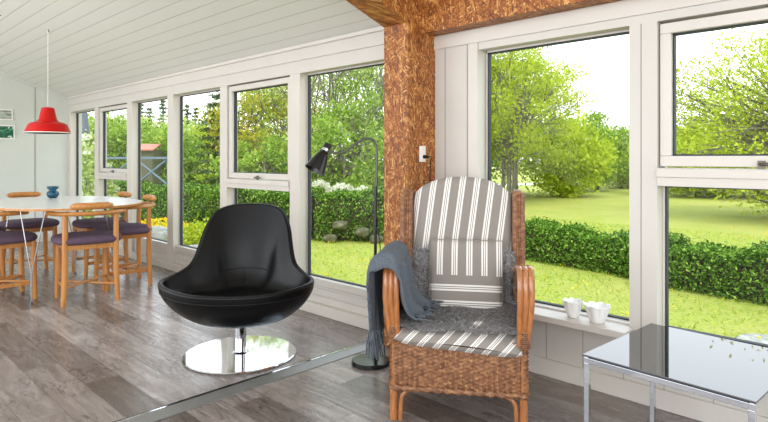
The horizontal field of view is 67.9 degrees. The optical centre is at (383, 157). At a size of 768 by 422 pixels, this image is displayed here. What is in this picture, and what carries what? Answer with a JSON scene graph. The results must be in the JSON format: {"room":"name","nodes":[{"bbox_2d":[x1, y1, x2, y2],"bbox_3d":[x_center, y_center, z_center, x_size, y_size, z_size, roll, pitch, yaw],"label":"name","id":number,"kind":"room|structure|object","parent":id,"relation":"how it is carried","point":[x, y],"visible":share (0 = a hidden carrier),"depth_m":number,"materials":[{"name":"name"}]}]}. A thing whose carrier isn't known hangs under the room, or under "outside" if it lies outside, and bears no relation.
{"room":"sunroom","nodes":[
{"label":"sunroom","id":0,"kind":"room"},
{"bbox_2d":[0,74,81,235],"bbox_3d":[-7.178,-0.872,6.994,0.156,4.334,6.400,0,0,44],"label":"wall","id":1,"kind":"structure","parent":0,"point":[29,162],"depth_m":8.73,"materials":[{"name":"beige paint"}]},
{"bbox_2d":[0,109,12,119],"bbox_3d":[-5.645,-0.645,8.450,0.017,0.160,0.245,0,0,44],"label":"framed picture","id":2,"kind":"object","parent":1,"relation":"attached to","point":[5,114],"visible":1,"depth_m":8.48,"materials":[{"name":"white paper"}]},
{"bbox_2d":[0,110,10,118],"bbox_3d":[-5.646,-0.645,8.451,0.008,0.124,0.209,0,0,44],"label":"print","id":3,"kind":"object","parent":2,"relation":"attached to","point":[4,114],"depth_m":8.47},
{"bbox_2d":[0,125,14,138],"bbox_3d":[-5.644,-0.385,8.452,0.017,0.210,0.290,0,0,44],"label":"framed picture","id":4,"kind":"object","parent":1,"relation":"attached to","point":[6,131],"visible":1,"depth_m":8.49,"materials":[{"name":"white plastic"}]},
{"bbox_2d":[0,72,66,98],"bbox_3d":[-7.186,-1.986,6.862,0.030,2.107,6.200,0,0,44],"label":"trim","id":5,"kind":"structure","parent":1,"relation":"attached to","point":[1,73],"depth_m":8.71,"materials":[{"name":"white wood"}]},
{"bbox_2d":[36,235,51,241],"bbox_3d":[-7.189,1.250,6.865,0.020,0.090,6.200,0,0,44],"label":"baseboard","id":6,"kind":"structure","parent":1,"relation":"attached to","point":[49,236],"depth_m":8.81,"materials":[{"name":"white wood"}]},
{"bbox_2d":[0,241,372,421],"bbox_3d":[-4.623,1.353,4.406,7.428,0.115,6.260,0,0,44],"label":"floor","id":7,"kind":"structure","parent":0,"point":[99,357],"depth_m":3.98,"materials":[{"name":"grey wood"}]},
{"bbox_2d":[0,226,5,284],"bbox_3d":[-4.168,0.845,5.723,0.665,0.904,0.583,0,0,42],"label":"dining chair","id":8,"kind":"object","parent":7,"relation":"on","point":[2,228],"visible":0.51,"depth_m":5.74,"materials":[{"name":"brown wood"}]},
{"bbox_2d":[0,210,37,298],"bbox_3d":[-3.533,0.845,5.216,0.665,0.904,0.583,0,0,44],"label":"dining chair","id":9,"kind":"object","parent":7,"relation":"on","point":[9,239],"visible":0.92,"depth_m":5.22,"materials":[{"name":"brown wood"}]},
{"bbox_2d":[0,192,59,274],"bbox_3d":[-3.993,0.845,6.405,0.665,0.904,0.583,0,0,-44],"label":"dining chair","id":10,"kind":"object","parent":7,"relation":"on","point":[30,224],"visible":0.45,"depth_m":6.35,"materials":[{"name":"brown wood"}]},
{"bbox_2d":[0,196,141,304],"bbox_3d":[-3.228,0.865,5.714,1.860,0.860,1.320,0,0,44],"label":"dining table","id":11,"kind":"object","parent":7,"relation":"on","point":[61,203],"visible":0.85,"depth_m":5.47,"materials":[{"name":"white laminate"}]},
{"bbox_2d":[46,186,58,197],"bbox_3d":[-3.609,0.372,6.212,0.124,0.126,0.124,0,0,44],"label":"vase","id":12,"kind":"object","parent":11,"relation":"on","point":[52,193],"visible":0.98,"depth_m":6.17,"materials":[{"name":"blue ceramic"}]},
{"bbox_2d":[45,202,125,307],"bbox_3d":[-2.716,0.845,5.223,0.665,0.904,0.583,0,0,-37],"label":"dining chair","id":13,"kind":"object","parent":7,"relation":"on","point":[67,241],"visible":0.98,"depth_m":5.11,"materials":[{"name":"brown wood"}]},
{"bbox_2d":[72,191,131,277],"bbox_3d":[-3.188,0.845,6.471,0.583,0.904,0.665,0,0,-44],"label":"dining chair","id":14,"kind":"object","parent":7,"relation":"on","point":[87,224],"visible":0.48,"depth_m":6.41,"materials":[{"name":"brown wood"}]},
{"bbox_2d":[93,195,155,290],"bbox_3d":[-2.669,0.845,5.895,0.583,0.904,0.665,0,0,-37],"label":"dining chair","id":15,"kind":"object","parent":7,"relation":"on","point":[138,230],"visible":0.7,"depth_m":5.82,"materials":[{"name":"brown wood"}]},
{"bbox_2d":[158,203,313,374],"bbox_3d":[-0.902,0.812,3.724,0.879,0.965,0.840,0,0,29],"label":"lounge chair","id":16,"kind":"object","parent":7,"relation":"on","point":[243,272],"visible":1,"depth_m":3.84,"materials":[{"name":"black leather"}]},
{"bbox_2d":[0,0,380,96],"bbox_3d":[-4.531,-2.009,4.449,7.500,2.261,6.450,0,0,44],"label":"ceiling","id":17,"kind":"structure","parent":0,"point":[88,45],"depth_m":5.46,"materials":[{"name":"white wood"}]},
{"bbox_2d":[23,30,71,133],"bbox_3d":[-3.537,-0.808,5.999,0.437,1.093,0.437,0,0,44],"label":"pendant lamp","id":18,"kind":"object","parent":17,"relation":"hanging from","point":[47,123],"visible":1,"depth_m":5.90,"materials":[{"name":"red metal"}]},
{"bbox_2d":[346,0,407,26],"bbox_3d":[-1.990,-2.029,1.607,0.216,2.318,5.924,0,0,44],"label":"beam","id":19,"kind":"structure","parent":17,"relation":"attached to","point":[386,13],"depth_m":3.60,"materials":[{"name":"brown wood"}]},
{"bbox_2d":[77,231,383,315],"bbox_3d":[-2.414,1.181,6.647,6.955,0.229,0.083,0,0,44],"label":"wall","id":20,"kind":"structure","parent":0,"point":[347,301],"depth_m":4.70,"materials":[{"name":"paint"}]},
{"bbox_2d":[69,112,75,231],"bbox_3d":[-4.953,0.283,9.099,0.105,2.023,0.120,0,0,44],"label":"trim","id":21,"kind":"structure","parent":20,"relation":"attached to","point":[72,115],"depth_m":9.05,"materials":[{"name":"white wood"}]},
{"bbox_2d":[76,109,94,219],"bbox_3d":[-4.534,0.169,8.709,1.040,1.793,0.088,0,0,44],"label":"window","id":22,"kind":"structure","parent":20,"relation":"in","point":[77,113],"depth_m":9.07,"materials":[{"name":"grey"}]},
{"bbox_2d":[95,107,103,217],"bbox_3d":[-4.119,0.283,8.286,0.145,2.023,0.120,0,0,44],"label":"trim","id":23,"kind":"structure","parent":20,"relation":"attached to","point":[99,183],"depth_m":8.21,"materials":[{"name":"white wood"}]},
{"bbox_2d":[97,104,126,216],"bbox_3d":[-3.708,0.169,7.866,1.030,1.793,0.144,0,0,44],"label":"window","id":24,"kind":"structure","parent":20,"relation":"in","point":[105,173],"depth_m":8.17,"materials":[{"name":"grey"}]},
{"bbox_2d":[127,102,137,251],"bbox_3d":[-3.276,0.283,7.464,0.150,2.023,0.120,0,0,44],"label":"trim","id":25,"kind":"structure","parent":20,"relation":"attached to","point":[132,107],"depth_m":7.41,"materials":[{"name":"white wood"}]},
{"bbox_2d":[134,97,166,247],"bbox_3d":[-2.845,0.169,7.064,1.025,1.793,0.088,0,0,44],"label":"window","id":26,"kind":"structure","parent":20,"relation":"in","point":[158,242],"depth_m":7.41,"materials":[{"name":"grey"}]},
{"bbox_2d":[167,95,179,262],"bbox_3d":[-2.436,0.283,6.646,0.145,2.023,0.120,0,0,44],"label":"trim","id":27,"kind":"structure","parent":20,"relation":"attached to","point":[173,101],"depth_m":6.59,"materials":[{"name":"white wood"}]},
{"bbox_2d":[176,89,219,254],"bbox_3d":[-2.000,0.169,6.241,1.045,1.793,0.088,0,0,44],"label":"window","id":28,"kind":"structure","parent":20,"relation":"in","point":[182,248],"depth_m":6.60,"materials":[{"name":"grey"}]},
{"bbox_2d":[220,86,233,207],"bbox_3d":[-1.587,0.283,5.819,0.135,2.023,0.120,0,0,44],"label":"trim","id":29,"kind":"structure","parent":20,"relation":"attached to","point":[226,194],"depth_m":5.76,"materials":[{"name":"white wood"}]},
{"bbox_2d":[100,247,382,333],"bbox_3d":[-2.450,1.252,6.607,7.130,0.085,0.075,0,0,44],"label":"baseboard","id":30,"kind":"structure","parent":20,"relation":"attached to","point":[348,317],"depth_m":4.68,"materials":[{"name":"white wood"}]},
{"bbox_2d":[225,77,289,203],"bbox_3d":[-1.172,0.169,5.395,1.052,1.793,0.144,0,0,44],"label":"window","id":31,"kind":"structure","parent":20,"relation":"in","point":[258,180],"depth_m":5.47,"materials":[{"name":"grey wood"}]},
{"bbox_2d":[290,73,306,272],"bbox_3d":[-0.735,0.283,4.988,0.142,2.023,0.120,0,0,44],"label":"trim","id":32,"kind":"structure","parent":20,"relation":"attached to","point":[298,82],"depth_m":4.93,"materials":[{"name":"white wood"}]},
{"bbox_2d":[307,62,383,296],"bbox_3d":[-0.299,0.169,4.583,1.046,1.793,0.088,0,0,44],"label":"window","id":33,"kind":"structure","parent":20,"relation":"in","point":[350,287],"depth_m":4.86,"materials":[{"name":"grey"}]},
{"bbox_2d":[67,0,767,416],"bbox_3d":[-0.865,0.090,5.095,11.550,2.320,0.150,0,0,44],"label":"wall","id":34,"kind":"structure","parent":0,"point":[643,19],"depth_m":3.26,"materials":[{"name":"paint"}]},
{"bbox_2d":[114,339,382,421],"bbox_3d":[-2.034,1.271,1.832,0.142,0.048,6.185,0,0,44],"label":"trim","id":35,"kind":"structure","parent":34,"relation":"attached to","point":[168,410],"depth_m":3.11,"materials":[{"name":"silver metal"}]},
{"bbox_2d":[384,0,434,346],"bbox_3d":[0.173,0.020,3.827,0.216,2.460,0.276,0,0,44],"label":"column","id":36,"kind":"structure","parent":34,"relation":"attached to","point":[409,53],"depth_m":3.74,"materials":[{"name":"brown wood"}]},
{"bbox_2d":[419,146,425,161],"bbox_3d":[0.254,-0.026,3.747,0.012,0.105,0.060,0,0,44],"label":"wall socket","id":37,"kind":"object","parent":36,"relation":"attached to","point":[422,149],"visible":1,"depth_m":3.74,"materials":[{"name":"white plastic"}]},
{"bbox_2d":[423,155,430,181],"bbox_3d":[0.291,0.607,3.749,0.038,1.255,0.067,0,0,44],"label":"plug","id":38,"kind":"object","parent":37,"relation":"in","point":[424,156],"visible":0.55,"depth_m":3.74,"materials":[{"name":"black plastic"}]},
{"bbox_2d":[423,0,621,35],"bbox_3d":[1.748,-0.986,2.396,4.039,0.328,0.128,0,0,44],"label":"beam","id":39,"kind":"structure","parent":34,"relation":"attached to","point":[440,17],"depth_m":3.45,"materials":[{"name":"brown wood"}]},
{"bbox_2d":[468,29,633,337],"bbox_3d":[0.916,0.095,3.294,1.035,1.650,0.238,0,0,44],"label":"window","id":40,"kind":"structure","parent":34,"relation":"in","point":[615,326],"depth_m":3.53,"materials":[{"name":"grey"}]},
{"bbox_2d":[562,297,583,317],"bbox_3d":[1.041,0.828,3.139,0.110,0.094,0.110,0,0,33],"label":"bowl","id":41,"kind":"object","parent":40,"relation":"on","point":[572,306],"visible":1,"depth_m":3.11,"materials":[{"name":"white ceramic"}]},
{"bbox_2d":[583,301,610,323],"bbox_3d":[1.137,0.828,3.041,0.137,0.094,0.137,0,0,16],"label":"bowl","id":42,"kind":"object","parent":40,"relation":"on","point":[597,313],"visible":1,"depth_m":3.00,"materials":[{"name":"white ceramic"}]},
{"bbox_2d":[528,354,767,421],"bbox_3d":[1.784,1.200,2.440,4.050,0.100,0.016,0,0,44],"label":"baseboard","id":43,"kind":"structure","parent":34,"relation":"attached to","point":[683,405],"depth_m":2.90,"materials":[{"name":"white wood"}]},
{"bbox_2d":[656,8,767,347],"bbox_3d":[1.688,0.117,2.542,0.930,1.605,0.238,0,0,44],"label":"window","id":44,"kind":"structure","parent":34,"relation":"in","point":[710,178],"depth_m":2.77,"materials":[{"name":"grey"}]},
{"bbox_2d":[155,345,701,421],"bbox_3d":[-0.075,1.310,-0.025,5.272,0.120,6.260,0,0,44],"label":"floor","id":45,"kind":"structure","parent":0,"point":[336,391],"depth_m":2.88,"materials":[{"name":"grey wood"}]},
{"bbox_2d":[305,137,389,370],"bbox_3d":[-0.219,0.562,3.464,0.512,1.376,0.234,0,0,0],"label":"floor lamp","id":46,"kind":"object","parent":45,"relation":"on","point":[317,164],"visible":0.88,"depth_m":3.45,"materials":[{"name":"black metal"}]},
{"bbox_2d":[382,188,534,421],"bbox_3d":[0.398,0.707,2.977,0.700,1.090,0.726,0,0,10],"label":"wicker armchair","id":47,"kind":"object","parent":45,"relation":"on","point":[412,368],"visible":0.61,"depth_m":2.68,"materials":[{"name":"wicker"}]},
{"bbox_2d":[366,240,443,361],"bbox_3d":[0.114,0.732,2.852,0.376,0.594,0.450,0,0,10],"label":"throw","id":48,"kind":"object","parent":47,"relation":"on","point":[394,256],"visible":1,"depth_m":2.77,"materials":[{"name":"grey fabric"}]},
{"bbox_2d":[394,310,522,357],"bbox_3d":[0.387,0.852,2.914,0.592,0.124,0.574,0,0,10],"label":"seat cushion","id":49,"kind":"object","parent":47,"relation":"on","point":[503,343],"visible":0.41,"depth_m":2.65,"materials":[{"name":"grey fabric"}]},
{"bbox_2d":[399,244,516,334],"bbox_3d":[0.382,0.643,2.885,0.684,0.361,0.561,0,0,10],"label":"sheepskin","id":50,"kind":"object","parent":49,"relation":"on","point":[505,316],"visible":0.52,"depth_m":2.86,"materials":[{"name":"grey fur"}]},
{"bbox_2d":[429,239,502,309],"bbox_3d":[0.436,0.629,3.047,0.392,0.370,0.162,0,0,10],"label":"throw pillow","id":51,"kind":"object","parent":50,"relation":"on","point":[467,273],"visible":0.95,"depth_m":3.00,"materials":[{"name":"grey fabric"}]},
{"bbox_2d":[413,177,512,299],"bbox_3d":[0.437,0.448,3.197,0.556,0.685,0.124,0,0,10],"label":"cushion","id":52,"kind":"object","parent":49,"relation":"on","point":[460,208],"visible":0.46,"depth_m":3.15,"materials":[{"name":"grey fabric"}]},
{"bbox_2d":[582,323,767,421],"bbox_3d":[1.226,1.015,2.258,0.636,0.470,0.600,0,0,-42],"label":"side table","id":53,"kind":"object","parent":45,"relation":"on","point":[731,372],"visible":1,"depth_m":2.21,"materials":[{"name":"black glass"}]},
{"bbox_2d":[499,183,537,184],"bbox_3d":[12.236,1.738,47.905,39.664,0.001,54.882,0,0,44],"label":"gravel road","id":54,"kind":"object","parent":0,"point":[511,183],"depth_m":38.85,"materials":[{"name":"white gravel"}]},
{"bbox_2d":[311,162,767,339],"bbox_3d":[20.986,1.750,107.514,240.000,0.001,176.700,0,0,44],"label":"ground","id":55,"kind":"structure","parent":0,"point":[598,201],"depth_m":11.80,"materials":[{"name":"green plant"}]},
{"bbox_2d":[82,112,89,139],"bbox_3d":[-13.201,-0.318,20.390,4.509,4.135,5.450,0,0,-30],"label":"neighbouring house","id":56,"kind":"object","parent":55,"relation":"on","point":[85,124],"visible":0.06,"depth_m":19.58,"materials":[{"name":"white"}]},
{"bbox_2d":[82,128,120,218],"bbox_3d":[-7.376,0.665,13.985,1.857,2.846,1.818,0,0,44],"label":"shrub","id":57,"kind":"object","parent":55,"relation":"on","point":[88,155],"visible":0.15,"depth_m":13.87,"materials":[{"name":"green plant"}]},
{"bbox_2d":[82,110,159,178],"bbox_3d":[-15.326,-0.632,31.133,5.379,5.517,6.608,0,0,-8],"label":"tree","id":58,"kind":"object","parent":55,"relation":"on","point":[111,130],"visible":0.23,"depth_m":29.97,"materials":[{"name":"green plant"}]},
{"bbox_2d":[82,157,166,186],"bbox_3d":[-7.322,0.860,15.500,3.150,1.780,0.121,0,0,0],"label":"railing","id":59,"kind":"object","parent":55,"relation":"on","point":[165,158],"visible":0.04,"depth_m":15.47,"materials":[{"name":"blue"}]},
{"bbox_2d":[108,111,155,139],"bbox_3d":[-15.357,-0.585,34.561,6.207,4.791,6.263,0,0,24],"label":"tree","id":60,"kind":"object","parent":55,"relation":"on","point":[124,119],"visible":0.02,"depth_m":33.92,"materials":[{"name":"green plant"}]},
{"bbox_2d":[90,111,191,181],"bbox_3d":[-12.884,-0.356,31.117,6.500,4.505,6.142,0,0,8],"label":"tree","id":61,"kind":"object","parent":55,"relation":"on","point":[145,129],"visible":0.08,"depth_m":30.16,"materials":[{"name":"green plant"}]},
{"bbox_2d":[141,104,145,119],"bbox_3d":[-17.882,-1.165,42.025,2.485,5.930,2.478,0,0,44],"label":"spruce","id":62,"kind":"object","parent":55,"relation":"on","point":[142,112],"visible":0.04,"depth_m":41.94,"materials":[{"name":"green plant"}]},
{"bbox_2d":[144,107,156,126],"bbox_3d":[-17.283,-1.018,41.992,2.555,5.636,2.481,0,0,10],"label":"spruce","id":63,"kind":"object","parent":55,"relation":"on","point":[150,108],"visible":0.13,"depth_m":41.92,"materials":[{"name":"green plant"}]},
{"bbox_2d":[141,144,164,184],"bbox_3d":[-11.368,0.530,27.675,1.000,2.440,1.650,0,0,0],"label":"garden shed","id":64,"kind":"object","parent":55,"relation":"on","point":[147,150],"visible":0.57,"depth_m":27.13,"materials":[{"name":"green wood"}]},
{"bbox_2d":[151,226,166,240],"bbox_3d":[-3.903,1.532,9.596,0.801,0.786,1.067,0,0,39],"label":"boulder","id":65,"kind":"object","parent":55,"relation":"on","point":[159,232],"visible":0.15,"depth_m":9.39,"materials":[{"name":"stone"}]},
{"bbox_2d":[155,100,166,127],"bbox_3d":[-16.325,-1.312,42.069,2.574,6.224,2.729,0,0,44],"label":"spruce","id":66,"kind":"object","parent":55,"relation":"on","point":[162,102],"visible":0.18,"depth_m":41.91,"materials":[{"name":"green plant"}]},
{"bbox_2d":[141,217,190,242],"bbox_3d":[-4.024,1.454,10.237,1.794,0.772,1.845,0,0,44],"label":"flowering shrub","id":67,"kind":"object","parent":55,"relation":"on","point":[155,222],"visible":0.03,"depth_m":10.20,"materials":[{"name":"yellow plant"}]},
{"bbox_2d":[142,113,198,143],"bbox_3d":[-12.977,-0.345,33.989,6.257,4.817,6.466,0,0,-18],"label":"tree","id":68,"kind":"object","parent":55,"relation":"on","point":[161,113],"visible":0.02,"depth_m":33.77,"materials":[{"name":"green plant"}]},
{"bbox_2d":[141,123,218,185],"bbox_3d":[-10.266,0.056,29.991,5.495,4.122,6.036,0,0,-19],"label":"tree","id":69,"kind":"object","parent":55,"relation":"on","point":[163,137],"visible":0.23,"depth_m":28.77,"materials":[{"name":"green plant"}]},
{"bbox_2d":[164,218,208,244],"bbox_3d":[-3.067,1.430,9.691,1.573,0.820,1.604,0,0,36],"label":"shrub","id":70,"kind":"object","parent":55,"relation":"on","point":[195,231],"visible":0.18,"depth_m":9.45,"materials":[{"name":"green plant"}]},
{"bbox_2d":[157,111,215,180],"bbox_3d":[-10.161,-0.390,33.259,6.384,4.577,6.799,0,0,24],"label":"tree","id":71,"kind":"object","parent":55,"relation":"on","point":[185,119],"visible":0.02,"depth_m":32.12,"materials":[{"name":"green plant"}]},
{"bbox_2d":[183,104,194,125],"bbox_3d":[-14.518,-1.122,41.988,2.599,5.845,2.373,0,0,6],"label":"spruce","id":72,"kind":"object","parent":55,"relation":"on","point":[187,113],"visible":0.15,"depth_m":41.95,"materials":[{"name":"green plant"}]},
{"bbox_2d":[188,107,201,124],"bbox_3d":[-13.817,-1.018,41.944,2.593,5.636,2.661,0,0,44],"label":"spruce","id":73,"kind":"object","parent":55,"relation":"on","point":[194,108],"visible":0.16,"depth_m":41.94,"materials":[{"name":"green plant"}]},
{"bbox_2d":[185,91,242,186],"bbox_3d":[-5.162,-0.626,18.607,2.599,4.852,2.799,0,0,39],"label":"conifer","id":74,"kind":"object","parent":55,"relation":"on","point":[217,96],"visible":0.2,"depth_m":18.29,"materials":[{"name":"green plant"}]},
{"bbox_2d":[82,179,383,241],"bbox_3d":[-4.425,1.193,14.325,11.958,1.280,2.190,0,0,29],"label":"hedge","id":75,"kind":"object","parent":55,"relation":"on","point":[354,207],"depth_m":12.21,"materials":[{"name":"green plant"}]},
{"bbox_2d":[185,87,287,185],"bbox_3d":[-4.941,-0.882,19.984,4.117,5.370,4.122,0,0,12],"label":"tree","id":76,"kind":"object","parent":55,"relation":"on","point":[260,110],"visible":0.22,"depth_m":19.49,"materials":[{"name":"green plant"}]},
{"bbox_2d":[202,131,313,184],"bbox_3d":[-3.403,0.497,16.503,3.222,2.608,3.027,0,0,44],"label":"tree","id":77,"kind":"object","parent":55,"relation":"on","point":[247,165],"visible":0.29,"depth_m":16.07,"materials":[{"name":"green plant"}]},
{"bbox_2d":[195,85,325,172],"bbox_3d":[-3.740,-0.784,19.015,4.571,5.174,4.303,0,0,-33],"label":"tree","id":78,"kind":"object","parent":55,"relation":"on","point":[241,130],"visible":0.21,"depth_m":18.23,"materials":[{"name":"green plant"}]},
{"bbox_2d":[211,75,348,155],"bbox_3d":[-4.245,-2.020,25.705,6.381,7.650,5.824,0,0,8],"label":"tree","id":79,"kind":"object","parent":55,"relation":"on","point":[324,75],"visible":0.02,"depth_m":25.18,"materials":[{"name":"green plant"}]},
{"bbox_2d":[238,71,358,179],"bbox_3d":[-3.544,-1.800,23.950,5.087,7.234,5.463,0,0,44],"label":"tree","id":80,"kind":"object","parent":55,"relation":"on","point":[346,71],"visible":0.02,"depth_m":23.58,"materials":[{"name":"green plant"}]},
{"bbox_2d":[238,65,383,182],"bbox_3d":[-1.846,-2.513,18.888,5.753,8.698,5.606,0,0,44],"label":"tree","id":81,"kind":"object","parent":55,"relation":"on","point":[362,70],"visible":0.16,"depth_m":18.42,"materials":[{"name":"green plant"}]},
{"bbox_2d":[312,179,331,194],"bbox_3d":[-1.631,1.192,14.506,1.195,1.318,1.152,0,0,44],"label":"shrub","id":82,"kind":"object","parent":55,"relation":"on","point":[320,182],"visible":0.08,"depth_m":14.38,"materials":[{"name":"grey plant"}]},
{"bbox_2d":[271,96,383,188],"bbox_3d":[-1.257,-0.009,16.367,3.816,3.670,3.767,0,0,-37],"label":"tree","id":83,"kind":"object","parent":55,"relation":"on","point":[332,131],"visible":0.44,"depth_m":16.03,"materials":[{"name":"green plant"}]},
{"bbox_2d":[323,234,336,242],"bbox_3d":[-1.114,1.676,11.814,0.316,0.202,0.264,0,0,17],"label":"boulder","id":84,"kind":"object","parent":55,"relation":"on","point":[328,237],"visible":0.8,"depth_m":11.70,"materials":[{"name":"grey stone"}]},
{"bbox_2d":[283,65,383,161],"bbox_3d":[-0.916,-2.697,21.291,5.766,9.002,6.069,0,0,44],"label":"tree","id":85,"kind":"object","parent":55,"relation":"on","point":[343,100],"visible":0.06,"depth_m":20.57,"materials":[{"name":"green plant"}]},
{"bbox_2d":[328,182,353,191],"bbox_3d":[-1.018,1.239,14.197,1.276,1.266,1.261,0,0,44],"label":"shrub","id":86,"kind":"object","parent":55,"relation":"on","point":[342,185],"visible":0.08,"depth_m":14.08,"materials":[{"name":"grey plant"}]},
{"bbox_2d":[317,88,383,187],"bbox_3d":[-0.219,-0.123,16.857,4.072,3.851,4.011,0,0,8],"label":"tree","id":87,"kind":"object","parent":55,"relation":"on","point":[365,164],"visible":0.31,"depth_m":16.04,"materials":[{"name":"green plant"}]},
{"bbox_2d":[321,65,383,132],"bbox_3d":[0.499,-2.085,18.150,5.093,7.776,5.754,0,0,-42],"label":"tree","id":88,"kind":"object","parent":55,"relation":"on","point":[345,86],"visible":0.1,"depth_m":18.03,"materials":[{"name":"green plant"}]},
{"bbox_2d":[354,185,372,196],"bbox_3d":[-0.507,1.259,13.901,1.024,1.186,1.050,0,0,44],"label":"shrub","id":89,"kind":"object","parent":55,"relation":"on","point":[363,187],"visible":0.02,"depth_m":13.82,"materials":[{"name":"white plant"}]},
{"bbox_2d":[370,235,383,243],"bbox_3d":[-0.155,1.677,11.725,0.276,0.207,0.324,0,0,22],"label":"boulder","id":90,"kind":"object","parent":55,"relation":"on","point":[371,236],"visible":0.48,"depth_m":11.63,"materials":[{"name":"grey stone"}]},
{"bbox_2d":[368,68,506,182],"bbox_3d":[2.726,-2.228,27.102,8.496,8.078,8.216,0,0,20],"label":"tree","id":91,"kind":"object","parent":55,"relation":"on","point":[496,169],"visible":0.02,"depth_m":26.59,"materials":[{"name":"green plant"}]},
{"bbox_2d":[491,54,579,188],"bbox_3d":[4.851,-2.035,27.028,8.633,7.692,8.674,0,0,24],"label":"tree","id":92,"kind":"object","parent":55,"relation":"on","point":[522,163],"visible":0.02,"depth_m":25.23,"materials":[{"name":"green plant"}]},
{"bbox_2d":[311,191,767,339],"bbox_3d":[6.706,1.700,14.762,19.030,0.043,21.544,0,0,44],"label":"dandelions","id":93,"kind":"object","parent":55,"relation":"on","point":[527,191],"visible":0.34,"depth_m":14.64,"materials":[{"name":"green plant"}]},
{"bbox_2d":[491,46,598,194],"bbox_3d":[4.854,-1.595,22.157,6.360,6.795,6.860,0,0,33],"label":"tree","id":94,"kind":"object","parent":55,"relation":"on","point":[509,136],"visible":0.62,"depth_m":21.12,"materials":[{"name":"green plant"}]},
{"bbox_2d":[505,105,625,197],"bbox_3d":[8.037,-0.327,26.144,5.498,4.334,5.509,0,0,-37],"label":"tree","id":95,"kind":"object","parent":55,"relation":"on","point":[565,178],"visible":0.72,"depth_m":24.90,"materials":[{"name":"green plant"}]},
{"bbox_2d":[569,107,628,190],"bbox_3d":[11.184,-0.441,30.051,3.929,4.492,4.272,0,0,-25],"label":"tree","id":96,"kind":"object","parent":55,"relation":"on","point":[619,133],"visible":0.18,"depth_m":29.49,"materials":[{"name":"green plant"}]},
{"bbox_2d":[599,124,628,187],"bbox_3d":[13.618,-0.108,32.991,4.262,3.960,4.542,0,0,44],"label":"tree","id":97,"kind":"object","parent":55,"relation":"on","point":[622,180],"visible":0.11,"depth_m":32.37,"materials":[{"name":"green plant"}]},
{"bbox_2d":[525,216,767,305],"bbox_3d":[4.583,1.421,7.476,1.293,0.869,11.021,0,0,-38],"label":"clipped hedge","id":98,"kind":"object","parent":55,"relation":"on","point":[719,269],"visible":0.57,"depth_m":7.71,"materials":[{"name":"green plant"}]},
{"bbox_2d":[612,102,754,197],"bbox_3d":[14.457,-0.317,25.878,6.212,4.258,6.471,0,0,-36],"label":"tree","id":99,"kind":"object","parent":55,"relation":"on","point":[677,190],"visible":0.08,"depth_m":25.29,"materials":[{"name":"green plant"}]},
{"bbox_2d":[671,112,763,199],"bbox_3d":[15.683,-0.427,25.323,7.687,4.481,6.506,0,0,1],"label":"tree","id":100,"kind":"object","parent":55,"relation":"on","point":[698,149],"visible":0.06,"depth_m":24.75,"materials":[{"name":"green plant"}]},
{"bbox_2d":[676,27,767,216],"bbox_3d":[11.072,-1.014,16.054,7.939,5.663,7.617,0,0,-19],"label":"spreading tree","id":101,"kind":"object","parent":55,"relation":"on","point":[757,128],"visible":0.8,"depth_m":15.77,"materials":[{"name":"green plant"}]},
{"bbox_2d":[734,333,767,343],"bbox_3d":[3.552,1.749,5.385,0.424,0.074,0.539,0,0,38],"label":"flat stone","id":102,"kind":"object","parent":55,"relation":"on","point":[754,337],"visible":0.44,"depth_m":5.46,"materials":[{"name":"white stone"}]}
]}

